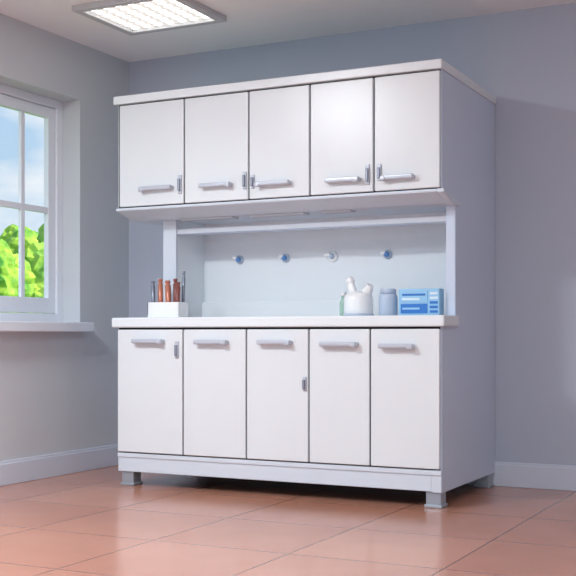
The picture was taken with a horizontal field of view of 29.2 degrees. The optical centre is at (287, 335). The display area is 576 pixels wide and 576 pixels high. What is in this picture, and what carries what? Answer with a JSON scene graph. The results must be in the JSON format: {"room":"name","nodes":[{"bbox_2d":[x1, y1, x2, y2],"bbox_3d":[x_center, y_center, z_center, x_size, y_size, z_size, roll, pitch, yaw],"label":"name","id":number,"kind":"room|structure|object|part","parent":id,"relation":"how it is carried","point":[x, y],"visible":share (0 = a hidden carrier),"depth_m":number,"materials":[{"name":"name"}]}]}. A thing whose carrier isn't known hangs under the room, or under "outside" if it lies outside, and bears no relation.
{"room":"laboratory","nodes":[
{"label":"laboratory","id":0,"kind":"room"},
{"bbox_2d":[0,13,128,460],"bbox_3d":[-2.747,-0.463,3.820,0.220,2.550,7.289,0,0,27],"label":"wall","id":1,"kind":"structure","parent":0,"point":[59,390],"depth_m":6.60,"materials":[{"name":"white paint"}]},
{"bbox_2d":[0,83,93,331],"bbox_3d":[-1.599,-0.711,5.978,0.275,1.383,1.456,0,0,27],"label":"window","id":2,"kind":"structure","parent":1,"relation":"in","point":[12,98],"depth_m":6.49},
{"bbox_3d":[-1.532,-0.754,6.349,0.022,1.067,0.032,0,0,27],"label":"mullion","id":3,"kind":"part","parent":2,"relation":"part of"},
{"bbox_3d":[-1.683,-0.176,6.054,0.034,0.090,1.106,0,0,27],"label":"sash bottom","id":4,"kind":"part","parent":2,"relation":"part of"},
{"bbox_2d":[0,200,47,212],"bbox_3d":[-1.681,-0.740,6.053,0.026,0.035,1.106,0,0,27],"label":"transom","id":5,"kind":"object","parent":2,"relation":"attached to","point":[8,204],"visible":1,"depth_m":6.34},
{"bbox_3d":[-1.683,-1.319,6.054,0.034,0.062,1.106,0,0,27],"label":"sash","id":6,"kind":"part","parent":2,"relation":"part of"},
{"bbox_3d":[-1.682,-0.100,6.053,0.060,0.055,1.236,0,0,27],"label":"frame bottom","id":7,"kind":"part","parent":2,"relation":"part of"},
{"bbox_3d":[-1.682,-1.378,6.053,0.060,0.050,1.236,0,0,27],"label":"frame","id":8,"kind":"part","parent":2,"relation":"part of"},
{"bbox_3d":[-1.421,-0.740,6.575,0.034,1.219,0.062,0,0,27],"label":"sash","id":9,"kind":"part","parent":2,"relation":"part of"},
{"bbox_3d":[-1.393,-0.738,6.628,0.060,1.330,0.050,0,0,27],"label":"frame","id":10,"kind":"part","parent":2,"relation":"part of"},
{"bbox_2d":[0,446,118,485],"bbox_3d":[-2.642,0.753,3.767,0.016,0.118,7.289,0,0,27],"label":"baseboard","id":11,"kind":"structure","parent":1,"relation":"attached to","point":[46,467],"depth_m":6.36,"materials":[{"name":"white wood"}]},
{"bbox_2d":[0,444,117,463],"bbox_3d":[-2.644,0.689,3.768,0.011,0.017,7.289,0,0,27],"label":"bead","id":12,"kind":"object","parent":11,"relation":"on","point":[113,445],"visible":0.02,"depth_m":6.37},
{"bbox_2d":[163,220,177,301],"bbox_3d":[-0.647,-0.364,6.087,0.084,0.538,0.025,0,0,27],"label":"post","id":13,"kind":"object","parent":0,"point":[170,238],"depth_m":6.07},
{"bbox_2d":[177,215,445,233],"bbox_3d":[0.089,-0.570,5.743,1.553,0.032,0.040,0,0,27],"label":"rail","id":14,"kind":"object","parent":13,"relation":"attached to","point":[440,218],"depth_m":5.69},
{"bbox_2d":[177,221,445,235],"bbox_3d":[0.085,-0.550,5.727,1.546,0.009,0.014,0,0,27],"label":"niche rail lip","id":15,"kind":"object","parent":14,"relation":"attached to","point":[442,222],"depth_m":5.70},
{"bbox_2d":[178,220,203,316],"bbox_3d":[-0.474,-0.364,6.383,0.042,0.538,0.659,0,0,27],"label":"panel","id":16,"kind":"object","parent":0,"point":[190,248],"depth_m":6.21,"materials":[{"name":"white laminate"}]},
{"bbox_2d":[0,465,575,575],"bbox_3d":[-0.314,0.862,2.683,5.650,0.100,7.439,0,0,27],"label":"floor","id":17,"kind":"structure","parent":0,"point":[85,523],"depth_m":4.62,"materials":[{"name":"tile"}]},
{"bbox_2d":[120,481,142,485],"bbox_3d":[-0.851,0.804,6.002,0.088,0.016,0.088,0,0,27],"label":"pad","id":18,"kind":"object","parent":17,"relation":"on","point":[122,483],"depth_m":5.97,"materials":[{"name":"grey plastic"}]},
{"bbox_2d":[122,471,140,482],"bbox_3d":[-0.851,0.766,6.002,0.076,0.068,0.076,0,0,27],"label":"front left foot","id":19,"kind":"object","parent":17,"relation":"on","point":[127,476],"visible":0.74,"depth_m":5.97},
{"bbox_2d":[426,491,445,504],"bbox_3d":[0.700,0.766,5.223,0.076,0.068,0.076,0,0,27],"label":"cabinet leg","id":20,"kind":"object","parent":17,"relation":"on","point":[432,498],"visible":0.88,"depth_m":5.19,"materials":[{"name":"metal"}]},
{"bbox_2d":[433,69,494,492],"bbox_3d":[0.897,-0.252,5.569,0.048,1.984,0.884,0,0,27],"label":"panel","id":21,"kind":"object","parent":20,"relation":"on","point":[467,350],"visible":0.85,"depth_m":5.54,"materials":[{"name":"white laminate"}]},
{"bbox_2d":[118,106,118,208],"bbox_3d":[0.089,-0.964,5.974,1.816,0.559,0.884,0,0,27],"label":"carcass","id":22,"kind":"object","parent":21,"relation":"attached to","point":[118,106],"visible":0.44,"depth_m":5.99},
{"bbox_2d":[120,99,184,206],"bbox_3d":[-0.724,-0.964,5.876,0.406,0.546,0.019,0,0,27],"label":"door","id":23,"kind":"structure","parent":22,"relation":"attached to","point":[152,135],"depth_m":5.86,"materials":[{"name":"white laminate"}]},
{"bbox_2d":[178,175,181,193],"bbox_3d":[-0.567,-0.790,5.783,0.022,0.100,0.010,0,0,27],"label":"latch plate","id":24,"kind":"object","parent":23,"relation":"attached to","point":[179,176],"visible":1,"depth_m":5.78,"materials":[{"name":"silver metal"}]},
{"bbox_2d":[177,178,179,190],"bbox_3d":[-0.571,-0.787,5.773,0.012,0.066,0.016,0,0,27],"label":"pin","id":25,"kind":"object","parent":24,"relation":"attached to","point":[178,180],"depth_m":5.77,"materials":[{"name":"silver metal"}]},
{"bbox_3d":[-0.773,-0.777,5.877,0.022,0.018,0.027,0,0,27],"label":"post","id":26,"kind":"object","parent":23,"relation":"attached to","visible":0},
{"bbox_2d":[138,184,170,190],"bbox_3d":[-0.703,-0.777,5.820,0.201,0.023,0.022,0,0,27],"label":"handle bar","id":27,"kind":"object","parent":26,"relation":"attached to","point":[156,187],"visible":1,"depth_m":5.80,"materials":[{"name":"silver metal"}]},
{"bbox_2d":[185,92,248,202],"bbox_3d":[-0.368,-0.964,5.697,0.376,0.546,0.019,0,0,27],"label":"door","id":28,"kind":"structure","parent":22,"relation":"attached to","point":[217,126],"depth_m":5.69,"materials":[{"name":"white wood"}]},
{"bbox_2d":[243,171,246,188],"bbox_3d":[-0.221,-0.787,5.609,0.022,0.090,0.010,0,0,27],"label":"latch plate","id":29,"kind":"object","parent":28,"relation":"attached to","point":[245,172],"visible":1,"depth_m":5.61,"materials":[{"name":"silver metal"}]},
{"bbox_2d":[242,175,244,186],"bbox_3d":[-0.226,-0.784,5.599,0.012,0.059,0.016,0,0,27],"label":"pin","id":30,"kind":"object","parent":29,"relation":"attached to","point":[243,176],"depth_m":5.59,"materials":[{"name":"silver metal"}]},
{"bbox_3d":[-0.441,-0.771,5.710,0.022,0.018,0.027,0,0,27],"label":"post","id":31,"kind":"object","parent":28,"relation":"attached to","visible":0},
{"bbox_2d":[198,181,229,187],"bbox_3d":[-0.378,-0.771,5.657,0.184,0.023,0.022,0,0,27],"label":"handle bar","id":32,"kind":"object","parent":31,"relation":"attached to","point":[213,184],"visible":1,"depth_m":5.65,"materials":[{"name":"silver metal"}]},
{"bbox_2d":[119,69,440,207],"bbox_3d":[-0.101,-0.965,5.574,1.824,0.556,0.004,0,0,27],"label":"upper gap shadow","id":33,"kind":"object","parent":22,"relation":"attached to","point":[440,69],"visible":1,"depth_m":5.51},
{"bbox_2d":[250,85,309,198],"bbox_3d":[-0.043,-0.964,5.534,0.336,0.546,0.019,0,0,27],"label":"door","id":34,"kind":"structure","parent":22,"relation":"attached to","point":[279,117],"depth_m":5.52,"materials":[{"name":"white wood"}]},
{"bbox_2d":[251,175,254,188],"bbox_3d":[-0.179,-0.778,5.588,0.022,0.070,0.010,0,0,27],"label":"latch plate","id":35,"kind":"object","parent":34,"relation":"attached to","point":[253,176],"visible":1,"depth_m":5.58,"materials":[{"name":"silver metal"}]},
{"bbox_3d":[-0.147,-0.760,5.563,0.022,0.018,0.027,0,0,27],"label":"post","id":36,"kind":"object","parent":34,"relation":"attached to","visible":0},
{"bbox_2d":[254,179,288,185],"bbox_3d":[-0.081,-0.760,5.508,0.191,0.023,0.022,0,0,27],"label":"handle bar","id":37,"kind":"object","parent":36,"relation":"attached to","point":[286,181],"visible":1,"depth_m":5.49,"materials":[{"name":"silver metal"}]},
{"bbox_2d":[116,189,447,225],"bbox_3d":[0.083,-0.659,5.967,1.820,0.052,0.902,0,0,27],"label":"upper cabinet underside","id":38,"kind":"object","parent":22,"relation":"attached to","point":[426,200],"visible":0.7,"depth_m":5.65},
{"bbox_2d":[181,216,238,221],"bbox_3d":[-0.422,-0.628,5.955,0.320,0.012,0.070,0,0,27],"label":"lamp","id":39,"kind":"object","parent":38,"relation":"attached to","point":[221,217],"visible":1,"depth_m":5.93,"materials":[{"name":"white plastic"}]},
{"bbox_2d":[249,212,308,217],"bbox_3d":[-0.047,-0.628,5.766,0.320,0.012,0.070,0,0,27],"label":"lamp","id":40,"kind":"object","parent":38,"relation":"attached to","point":[293,213],"visible":1,"depth_m":5.73,"materials":[{"name":"white plastic"}]},
{"bbox_2d":[322,209,355,213],"bbox_3d":[0.257,-0.628,5.614,0.160,0.012,0.070,0,0,27],"label":"lamp","id":41,"kind":"object","parent":38,"relation":"attached to","point":[347,210],"visible":1,"depth_m":5.59,"materials":[{"name":"white plastic"}]},
{"bbox_2d":[113,59,495,105],"bbox_3d":[0.089,-1.266,5.957,1.856,0.044,0.914,0,0,27],"label":"board","id":42,"kind":"object","parent":22,"relation":"on","point":[435,64],"visible":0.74,"depth_m":5.50,"materials":[{"name":"white wood"}]},
{"bbox_2d":[311,78,373,194],"bbox_3d":[0.263,-0.964,5.380,0.332,0.546,0.019,0,0,27],"label":"door","id":43,"kind":"structure","parent":22,"relation":"attached to","point":[342,112],"depth_m":5.37,"materials":[{"name":"white laminate"}]},
{"bbox_2d":[365,164,369,184],"bbox_3d":[0.383,-0.773,5.306,0.022,0.100,0.010,0,0,27],"label":"latch plate","id":44,"kind":"object","parent":43,"relation":"attached to","point":[366,165],"visible":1,"depth_m":5.30,"materials":[{"name":"silver metal"}]},
{"bbox_2d":[365,168,367,181],"bbox_3d":[0.378,-0.770,5.297,0.012,0.066,0.016,0,0,27],"label":"pin","id":45,"kind":"object","parent":44,"relation":"attached to","point":[366,169],"depth_m":5.29,"materials":[{"name":"silver metal"}]},
{"bbox_3d":[0.200,-0.751,5.389,0.022,0.018,0.027,0,0,27],"label":"post","id":46,"kind":"object","parent":43,"relation":"attached to","visible":0},
{"bbox_2d":[325,176,359,182],"bbox_3d":[0.261,-0.749,5.335,0.180,0.028,0.028,0,0,27],"label":"handle bar","id":47,"kind":"object","parent":46,"relation":"attached to","point":[340,179],"depth_m":5.32,"materials":[{"name":"silver metal"}]},
{"bbox_3d":[0.328,-0.746,5.302,0.030,0.023,0.028,0,0,27],"label":"upper handle cap","id":48,"kind":"part","parent":47,"relation":"part of","materials":[{"name":"silver metal"}]},
{"bbox_2d":[375,70,440,190],"bbox_3d":[0.565,-0.964,5.229,0.327,0.546,0.019,0,0,27],"label":"door","id":49,"kind":"structure","parent":22,"relation":"attached to","point":[407,106],"depth_m":5.21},
{"bbox_2d":[377,167,379,177],"bbox_3d":[0.431,-0.775,5.270,0.012,0.053,0.016,0,0,27],"label":"pin","id":50,"kind":"object","parent":49,"relation":"attached to","point":[378,168],"depth_m":5.26,"materials":[{"name":"silver metal"}]},
{"bbox_3d":[0.457,-0.747,5.259,0.022,0.018,0.027,0,0,27],"label":"post","id":51,"kind":"object","parent":49,"relation":"attached to","visible":0},
{"bbox_2d":[380,173,413,179],"bbox_3d":[0.512,-0.747,5.210,0.166,0.023,0.022,0,0,27],"label":"handle bar","id":52,"kind":"object","parent":51,"relation":"attached to","point":[410,175],"visible":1,"depth_m":5.20,"materials":[{"name":"silver metal"}]},
{"bbox_2d":[131,327,427,469],"bbox_3d":[0.091,0.296,5.973,1.812,0.673,0.884,0,0,27],"label":"carcass","id":53,"kind":"object","parent":21,"relation":"attached to","point":[177,327],"visible":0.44,"depth_m":5.74},
{"bbox_2d":[118,330,183,454],"bbox_3d":[-0.733,0.299,5.881,0.410,0.657,0.019,0,0,27],"label":"door","id":54,"kind":"structure","parent":53,"relation":"attached to","point":[150,376],"depth_m":5.87,"materials":[{"name":"white wood"}]},
{"bbox_2d":[175,341,178,358],"bbox_3d":[-0.583,0.077,5.792,0.022,0.090,0.010,0,0,27],"label":"latch plate","id":55,"kind":"object","parent":54,"relation":"attached to","point":[176,342],"visible":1,"depth_m":5.79,"materials":[{"name":"silver metal"}]},
{"bbox_2d":[174,345,176,355],"bbox_3d":[-0.588,0.080,5.782,0.012,0.059,0.016,0,0,27],"label":"pin","id":56,"kind":"object","parent":55,"relation":"attached to","point":[175,346],"depth_m":5.78,"materials":[{"name":"silver metal"}]},
{"bbox_3d":[-0.813,0.031,5.897,0.022,0.018,0.027,0,0,27],"label":"post","id":57,"kind":"object","parent":54,"relation":"attached to","visible":0},
{"bbox_2d":[131,339,161,342],"bbox_3d":[-0.748,0.031,5.843,0.190,0.023,0.022,0,0,27],"label":"handle bar","id":58,"kind":"object","parent":57,"relation":"attached to","point":[132,340],"visible":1,"depth_m":5.84,"materials":[{"name":"silver metal"}]},
{"bbox_2d":[184,329,246,457],"bbox_3d":[-0.378,0.299,5.702,0.370,0.657,0.019,0,0,27],"label":"door","id":59,"kind":"structure","parent":53,"relation":"attached to","point":[215,375],"depth_m":5.69,"materials":[{"name":"white wood"}]},
{"bbox_3d":[-0.467,0.035,5.724,0.022,0.018,0.027,0,0,27],"label":"post","id":60,"kind":"object","parent":59,"relation":"attached to","visible":0},
{"bbox_2d":[193,340,226,343],"bbox_3d":[-0.402,0.035,5.669,0.191,0.023,0.022,0,0,27],"label":"handle bar","id":61,"kind":"object","parent":60,"relation":"attached to","point":[194,341],"visible":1,"depth_m":5.66,"materials":[{"name":"silver metal"}]},
{"bbox_2d":[118,452,430,491],"bbox_3d":[-0.118,0.684,5.591,1.782,0.100,0.026,0,0,27],"label":"plinth","id":62,"kind":"object","parent":53,"relation":"attached to","point":[401,481],"visible":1,"depth_m":5.54,"materials":[{"name":"white wood"}]},
{"bbox_2d":[118,452,441,475],"bbox_3d":[-0.102,0.645,5.567,1.832,0.022,0.008,0,0,27],"label":"rail","id":63,"kind":"object","parent":62,"relation":"attached to","point":[170,457],"depth_m":5.52,"materials":[{"name":"white laminate"}]},
{"bbox_2d":[247,329,308,461],"bbox_3d":[-0.051,0.299,5.538,0.344,0.657,0.019,0,0,27],"label":"door","id":64,"kind":"structure","parent":53,"relation":"attached to","point":[277,403],"depth_m":5.53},
{"bbox_2d":[302,377,306,390],"bbox_3d":[0.082,0.240,5.458,0.022,0.070,0.010,0,0,27],"label":"latch plate","id":65,"kind":"object","parent":64,"relation":"attached to","point":[303,378],"visible":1,"depth_m":5.45,"materials":[{"name":"silver metal"}]},
{"bbox_3d":[-0.137,0.035,5.558,0.022,0.018,0.027,0,0,27],"label":"post","id":66,"kind":"object","parent":64,"relation":"attached to","visible":0},
{"bbox_2d":[256,340,290,344],"bbox_3d":[-0.073,0.035,5.504,0.186,0.023,0.022,0,0,27],"label":"handle bar","id":67,"kind":"object","parent":66,"relation":"attached to","point":[271,342],"visible":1,"depth_m":5.50,"materials":[{"name":"silver metal"}]},
{"bbox_2d":[119,327,439,469],"bbox_3d":[-0.101,0.296,5.574,1.820,0.671,0.004,0,0,27],"label":"lower gap shadow","id":68,"kind":"object","parent":53,"relation":"attached to","point":[246,328],"visible":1,"depth_m":5.47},
{"bbox_2d":[112,315,458,327],"bbox_3d":[-0.063,-0.068,5.648,1.880,0.054,0.235,0,0,27],"label":"countertop","id":69,"kind":"structure","parent":53,"relation":"on","point":[372,320],"depth_m":5.47,"materials":[{"name":"white laminate"}]},
{"bbox_2d":[147,271,188,316],"bbox_3d":[-0.646,-0.219,5.944,0.200,0.248,0.100,0,0,27],"label":"holder","id":70,"kind":"object","parent":69,"relation":"on","point":[167,308],"visible":0.99,"depth_m":5.91,"materials":[{"name":"plastic"}]},
{"bbox_2d":[178,302,188,315],"bbox_3d":[-0.561,-0.140,5.901,0.010,0.074,0.100,0,0,27],"label":"tray","id":71,"kind":"object","parent":70,"relation":"on","point":[183,307],"depth_m":5.90,"materials":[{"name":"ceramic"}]},
{"bbox_2d":[202,299,445,316],"bbox_3d":[0.204,-0.141,5.965,1.546,0.093,0.030,0,0,27],"label":"niche ledge","id":72,"kind":"object","parent":69,"relation":"on","point":[322,307],"depth_m":6.08,"materials":[{"name":"white"}]},
{"bbox_2d":[343,276,373,315],"bbox_3d":[0.354,-0.196,5.526,0.159,0.202,0.156,0,0,27],"label":"mortar","id":73,"kind":"object","parent":69,"relation":"on","point":[356,303],"visible":0.91,"depth_m":5.47,"materials":[{"name":"ceramic"}]},
{"bbox_3d":[0.388,-0.214,5.509,0.084,0.091,0.070,0,0,27],"label":"spout","id":74,"kind":"part","parent":73,"relation":"part of","materials":[{"name":"ceramic"}]},
{"bbox_2d":[378,288,397,314],"bbox_3d":[0.498,-0.164,5.487,0.096,0.138,0.096,0,0,27],"label":"storage jar","id":75,"kind":"object","parent":69,"relation":"on","point":[388,298],"visible":0.85,"depth_m":5.45,"materials":[{"name":"plastic"}]},
{"bbox_3d":[0.498,-0.219,5.487,0.082,0.028,0.082,0,0,27],"label":"jar lid","id":76,"kind":"part","parent":75,"relation":"part of","materials":[{"name":"plastic"}]},
{"bbox_2d":[399,288,443,314],"bbox_3d":[0.651,-0.161,5.402,0.210,0.132,0.075,0,0,27],"label":"kit box","id":77,"kind":"object","parent":69,"relation":"on","point":[427,301],"visible":0.94,"depth_m":5.37,"materials":[{"name":"blue cardboard"}]},
{"bbox_2d":[310,329,369,465],"bbox_3d":[0.252,0.299,5.386,0.319,0.657,0.019,0,0,27],"label":"door","id":78,"kind":"structure","parent":53,"relation":"attached to","point":[339,375],"depth_m":5.37,"materials":[{"name":"white wood"}]},
{"bbox_3d":[0.171,0.043,5.403,0.022,0.018,0.027,0,0,27],"label":"post","id":79,"kind":"object","parent":78,"relation":"attached to","visible":0},
{"bbox_2d":[319,342,356,347],"bbox_3d":[0.239,0.045,5.346,0.196,0.028,0.028,0,0,27],"label":"handle bar","id":80,"kind":"object","parent":79,"relation":"attached to","point":[320,343],"depth_m":5.33,"materials":[{"name":"silver metal"}]},
{"bbox_3d":[0.313,0.048,5.309,0.030,0.023,0.028,0,0,27],"label":"lower handle cap","id":81,"kind":"part","parent":80,"relation":"part of","materials":[{"name":"silver metal"}]},
{"bbox_2d":[371,329,439,469],"bbox_3d":[0.556,0.299,5.234,0.345,0.657,0.019,0,0,27],"label":"door","id":82,"kind":"structure","parent":53,"relation":"attached to","point":[405,383],"depth_m":5.22,"materials":[{"name":"white wood"}]},
{"bbox_3d":[0.449,0.051,5.264,0.022,0.018,0.027,0,0,27],"label":"post","id":83,"kind":"object","parent":82,"relation":"attached to","visible":0},
{"bbox_2d":[378,343,413,349],"bbox_3d":[0.507,0.053,5.212,0.176,0.028,0.028,0,0,27],"label":"handle bar","id":84,"kind":"object","parent":83,"relation":"attached to","point":[380,345],"depth_m":5.20,"materials":[{"name":"silver metal"}]},
{"bbox_3d":[0.573,0.056,5.179,0.030,0.023,0.028,0,0,27],"label":"lower handle cap","id":85,"kind":"part","parent":84,"relation":"part of","materials":[{"name":"silver metal"}]},
{"bbox_2d":[431,470,441,492],"bbox_3d":[0.696,0.686,5.172,0.049,0.103,0.006,0,0,27],"label":"plinth corner","id":86,"kind":"object","parent":53,"relation":"attached to","point":[436,481],"visible":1,"depth_m":5.17,"materials":[{"name":"white wood"}]},
{"bbox_3d":[0.120,-0.068,6.069,1.786,0.054,0.686,0,0,27],"label":"countertop","id":87,"kind":"structure","parent":53,"relation":"on","visible":0},
{"bbox_2d":[204,212,445,301],"bbox_3d":[0.215,-0.364,5.987,1.546,0.538,0.020,0,0,27],"label":"panel","id":88,"kind":"object","parent":87,"relation":"on","point":[418,259],"visible":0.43,"depth_m":5.99,"materials":[{"name":"white laminate"}]},
{"bbox_2d":[236,255,243,263],"bbox_3d":[-0.273,-0.425,6.213,0.048,0.048,0.014,0,0,27],"label":"valve base","id":89,"kind":"object","parent":88,"relation":"attached to","point":[241,257],"visible":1,"depth_m":6.21,"materials":[{"name":"metal"}]},
{"bbox_2d":[281,254,289,262],"bbox_3d":[-0.014,-0.425,6.083,0.048,0.048,0.014,0,0,27],"label":"valve base","id":90,"kind":"object","parent":88,"relation":"attached to","point":[287,255],"visible":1,"depth_m":6.08,"materials":[{"name":"metal"}]},
{"bbox_2d":[327,251,337,261],"bbox_3d":[0.240,-0.425,5.956,0.060,0.060,0.014,0,0,27],"label":"valve base","id":91,"kind":"object","parent":88,"relation":"attached to","point":[335,258],"visible":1,"depth_m":5.95,"materials":[{"name":"silver metal"}]},
{"bbox_2d":[383,250,391,258],"bbox_3d":[0.524,-0.425,5.813,0.048,0.048,0.014,0,0,27],"label":"valve base","id":92,"kind":"object","parent":88,"relation":"attached to","point":[389,251],"visible":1,"depth_m":5.80,"materials":[{"name":"metal"}]},
{"bbox_2d":[340,292,345,315],"bbox_3d":[0.282,-0.158,5.629,0.040,0.127,0.040,0,0,27],"label":"vial","id":93,"kind":"object","parent":87,"relation":"on","point":[342,294],"visible":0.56,"depth_m":5.61,"materials":[{"name":"glass"}]},
{"bbox_2d":[437,188,460,205],"bbox_3d":[0.766,-0.657,5.261,0.037,0.058,0.253,0,0,27],"label":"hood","id":94,"kind":"object","parent":21,"relation":"attached to","point":[451,201],"depth_m":5.22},
{"bbox_2d":[424,503,447,508],"bbox_3d":[0.700,0.804,5.223,0.088,0.016,0.088,0,0,27],"label":"pad","id":95,"kind":"object","parent":17,"relation":"on","point":[425,505],"depth_m":5.19,"materials":[{"name":"grey plastic"}]},
{"bbox_2d":[475,474,491,484],"bbox_3d":[1.050,0.766,5.919,0.076,0.068,0.076,0,0,27],"label":"back right foot","id":96,"kind":"object","parent":17,"relation":"on","point":[486,480],"visible":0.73,"depth_m":5.88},
{"bbox_2d":[474,483,493,487],"bbox_3d":[1.050,0.804,5.919,0.088,0.016,0.088,0,0,27],"label":"pad","id":97,"kind":"object","parent":17,"relation":"on","point":[475,485],"depth_m":5.88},
{"bbox_2d":[0,0,575,61],"bbox_3d":[-0.314,-1.798,2.683,5.650,0.120,7.439,0,0,27],"label":"ceiling","id":98,"kind":"structure","parent":0,"point":[248,22],"depth_m":6.10,"materials":[{"name":"white paint"}]},
{"bbox_2d":[72,0,225,35],"bbox_3d":[-0.738,-1.723,5.917,0.630,0.030,0.540,0,0,27],"label":"ceiling light","id":99,"kind":"object","parent":98,"relation":"attached to","point":[130,17],"depth_m":5.93,"materials":[{"name":"white plastic"}]},
{"bbox_2d":[129,2,575,465],"bbox_3d":[1.321,-0.463,5.939,5.650,2.550,0.150,0,0,27],"label":"wall","id":100,"kind":"structure","parent":0,"point":[526,58],"depth_m":5.90,"materials":[{"name":"grey paint"}]},
{"bbox_2d":[467,464,575,490],"bbox_3d":[1.336,0.753,5.839,5.234,0.118,0.016,0,0,27],"label":"baseboard","id":101,"kind":"structure","parent":100,"relation":"attached to","point":[536,477],"depth_m":5.85,"materials":[{"name":"white wood"}]},
{"bbox_2d":[495,461,575,467],"bbox_3d":[1.335,0.689,5.842,5.238,0.017,0.011,0,0,27],"label":"bead","id":102,"kind":"object","parent":101,"relation":"on","point":[496,462],"visible":0.2,"depth_m":5.85},
{"label":"outside","id":103,"kind":"structure","parent":0,"visible":0},
{"bbox_3d":[-18.105,1.137,39.791,58.950,0.050,75.000,0,0,27],"label":"ground","id":104,"kind":"structure","parent":103,"visible":0},
{"bbox_2d":[0,239,35,312],"bbox_3d":[-5.115,-0.158,18.886,2.693,2.997,2.503,0,0,27],"label":"tree","id":105,"kind":"object","parent":104,"relation":"on","point":[8,260],"visible":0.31,"depth_m":18.39,"materials":[{"name":"green plant"}]},
{"bbox_2d":[0,223,48,313],"bbox_3d":[-4.609,-0.502,20.635,2.602,3.421,2.640,0,0,39],"label":"tree","id":106,"kind":"object","parent":104,"relation":"on","point":[34,248],"visible":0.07,"depth_m":19.89,"materials":[{"name":"green plant"}]},
{"bbox_2d":[25,226,38,238],"bbox_3d":[-5.596,-0.283,22.921,3.404,4.002,3.336,0,0,27],"label":"tree","id":107,"kind":"object","parent":104,"relation":"on","point":[35,233],"visible":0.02,"depth_m":23.37,"materials":[{"name":"green plant"}]}
]}

